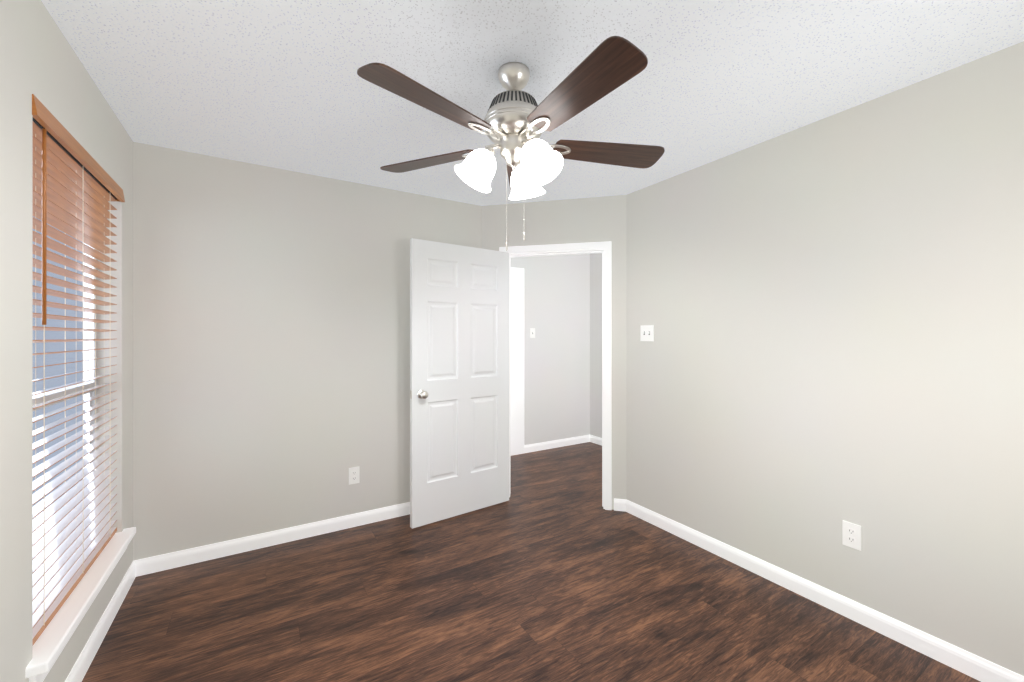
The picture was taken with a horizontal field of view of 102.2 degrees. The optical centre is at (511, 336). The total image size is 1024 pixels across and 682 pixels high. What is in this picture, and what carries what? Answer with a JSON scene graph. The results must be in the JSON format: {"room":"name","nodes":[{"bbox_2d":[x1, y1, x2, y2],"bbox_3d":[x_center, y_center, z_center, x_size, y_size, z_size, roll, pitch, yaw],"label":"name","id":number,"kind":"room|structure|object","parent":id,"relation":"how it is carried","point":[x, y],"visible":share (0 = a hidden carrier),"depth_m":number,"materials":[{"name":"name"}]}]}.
{"room":"empty bedroom","nodes":[
{"label":"empty bedroom","id":0,"kind":"room"},
{"bbox_2d":[0,0,132,681],"bbox_3d":[-1.278,0.127,0.793,0.140,2.440,3.726,0,0,-31],"label":"wall","id":1,"kind":"structure","parent":0,"point":[41,61],"depth_m":1.28,"materials":[{"name":"beige paint"}]},
{"bbox_2d":[33,218,98,516],"bbox_3d":[-1.851,0.127,1.653,0.048,1.770,0.980,0,0,-31],"label":"window","id":2,"kind":"structure","parent":1,"relation":"in","point":[60,392],"depth_m":2.02,"materials":[{"name":"silver metal"}]},
{"bbox_2d":[32,94,124,644],"bbox_3d":[-1.782,0.119,1.695,0.084,1.752,0.988,0,0,-31],"label":"window blind","id":3,"kind":"object","parent":2,"relation":"attached to","point":[76,187],"visible":0.69,"depth_m":1.62,"materials":[{"name":"brown wood"}]},
{"bbox_2d":[26,527,135,681],"bbox_3d":[-1.776,1.058,1.698,0.143,0.099,1.070,0,0,-31],"label":"window sill","id":4,"kind":"structure","parent":1,"relation":"attached to","point":[50,643],"depth_m":1.53,"materials":[{"name":"white wood"}]},
{"bbox_2d":[65,561,135,681],"bbox_3d":[-1.212,1.303,0.834,0.014,0.088,3.486,0,0,-31],"label":"baseboard","id":5,"kind":"structure","parent":1,"relation":"attached to","point":[81,666],"depth_m":1.82,"materials":[{"name":"white wood"}]},
{"bbox_2d":[133,142,481,560],"bbox_3d":[-1.259,0.127,2.917,2.385,2.440,0.120,0,0,-31],"label":"wall","id":6,"kind":"structure","parent":0,"point":[271,348],"depth_m":2.65,"materials":[{"name":"beige paint"}]},
{"bbox_2d":[134,502,409,576],"bbox_3d":[-1.183,1.303,2.885,2.201,0.088,0.014,0,0,-31],"label":"baseboard","id":7,"kind":"structure","parent":6,"relation":"attached to","point":[154,564],"depth_m":2.63,"materials":[{"name":"white wood"}]},
{"bbox_2d":[349,467,359,484],"bbox_3d":[-1.119,0.987,2.928,0.072,0.116,0.007,0,0,-31],"label":"electrical outlet","id":8,"kind":"object","parent":6,"relation":"attached to","point":[354,475],"visible":1,"depth_m":2.93,"materials":[{"name":"white plastic"}]},
{"bbox_2d":[82,442,979,681],"bbox_3d":[0.523,1.397,2.487,5.300,0.100,4.900,0,0,-31],"label":"floor","id":9,"kind":"structure","parent":0,"point":[551,570],"depth_m":2.02,"materials":[{"name":"wood"}]},
{"bbox_2d":[41,0,1023,205],"bbox_3d":[0.523,-1.143,2.487,5.300,0.100,4.900,0,0,-31],"label":"ceiling","id":10,"kind":"structure","parent":0,"point":[280,84],"depth_m":1.69,"materials":[{"name":"white paint"}]},
{"bbox_2d":[357,36,664,250],"bbox_3d":[0.028,-0.726,1.666,1.282,0.735,1.234,0,0,-31],"label":"ceiling fan","id":11,"kind":"object","parent":10,"relation":"hanging from","point":[515,123],"visible":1,"depth_m":1.60,"materials":[{"name":"brown wood"}]},
{"bbox_2d":[511,254,589,444],"bbox_3d":[0.268,0.127,4.920,3.000,2.440,0.120,0,0,-31],"label":"wall","id":12,"kind":"structure","parent":0,"point":[557,352],"depth_m":5.02,"materials":[{"name":"paint"}]},
{"bbox_2d":[511,267,523,455],"bbox_3d":[0.029,0.282,4.645,0.305,2.130,0.100,0,0,-31],"label":"door frame","id":13,"kind":"structure","parent":12,"relation":"attached to","point":[517,361],"depth_m":4.71,"materials":[{"name":"white wood"}]},
{"bbox_2d":[530,328,534,337],"bbox_3d":[0.244,-0.039,4.825,0.071,0.116,0.018,0,0,-31],"label":"light switch","id":14,"kind":"object","parent":12,"relation":"attached to","point":[532,332],"visible":1,"depth_m":4.83,"materials":[{"name":"white plastic"}]},
{"bbox_2d":[524,435,589,452],"bbox_3d":[0.570,1.303,5.026,1.015,0.088,0.014,0,0,-31],"label":"baseboard","id":15,"kind":"structure","parent":12,"relation":"attached to","point":[554,444],"depth_m":5.00,"materials":[{"name":"white wood"}]},
{"bbox_2d":[482,195,626,509],"bbox_3d":[0.330,0.127,3.382,1.170,2.440,0.120,0,0,14],"label":"wall","id":16,"kind":"structure","parent":0,"point":[591,219],"depth_m":3.23,"materials":[{"name":"beige paint"}]},
{"bbox_2d":[410,238,508,528],"bbox_3d":[-0.366,0.327,3.135,0.845,2.020,0.169,0,0,-36],"label":"door","id":17,"kind":"structure","parent":16,"relation":"in","point":[459,379],"depth_m":3.09,"materials":[{"name":"white wood"}]},
{"bbox_2d":[499,241,611,509],"bbox_3d":[0.351,0.305,3.377,0.901,2.084,0.152,0,0,14],"label":"door frame","id":18,"kind":"structure","parent":16,"relation":"attached to","point":[604,249],"depth_m":3.22,"materials":[{"name":"white wood"}]},
{"bbox_2d":[614,498,625,511],"bbox_3d":[0.839,1.303,3.190,0.101,0.088,0.014,0,0,14],"label":"baseboard","id":19,"kind":"structure","parent":16,"relation":"attached to","point":[619,504],"depth_m":3.19,"materials":[{"name":"white wood"}]},
{"bbox_2d":[590,253,601,437],"bbox_3d":[1.566,0.127,4.483,0.120,2.440,2.220,0,0,-31],"label":"wall","id":20,"kind":"structure","parent":0,"point":[596,344],"depth_m":5.19,"materials":[{"name":"paint"}]},
{"bbox_2d":[590,435,601,445],"bbox_3d":[1.514,1.303,4.439,0.014,0.088,2.000,0,0,-31],"label":"baseboard","id":21,"kind":"structure","parent":20,"relation":"attached to","point":[596,440],"depth_m":5.18,"materials":[{"name":"white wood"}]},
{"bbox_2d":[627,41,1023,675],"bbox_3d":[1.646,0.127,2.053,0.120,2.440,2.829,0,0,-31],"label":"wall","id":22,"kind":"structure","parent":0,"point":[831,309],"depth_m":1.95,"materials":[{"name":"beige paint"}]},
{"bbox_2d":[640,325,653,340],"bbox_3d":[0.980,-0.023,3.012,0.018,0.116,0.117,0,0,-31],"label":"light switch","id":23,"kind":"object","parent":22,"relation":"attached to","point":[646,332],"visible":1,"depth_m":3.01,"materials":[{"name":"white plastic"}]},
{"bbox_2d":[626,500,1023,681],"bbox_3d":[1.569,1.303,2.050,0.014,0.088,2.665,0,0,-31],"label":"baseboard","id":24,"kind":"structure","parent":22,"relation":"attached to","point":[976,667],"depth_m":1.98,"materials":[{"name":"white wood"}]},
{"bbox_2d":[842,520,860,550],"bbox_3d":[1.621,0.950,1.971,0.007,0.116,0.072,0,0,-31],"label":"electrical outlet","id":25,"kind":"object","parent":22,"relation":"attached to","point":[851,535],"visible":1,"depth_m":1.97,"materials":[{"name":"white plastic"}]}
]}

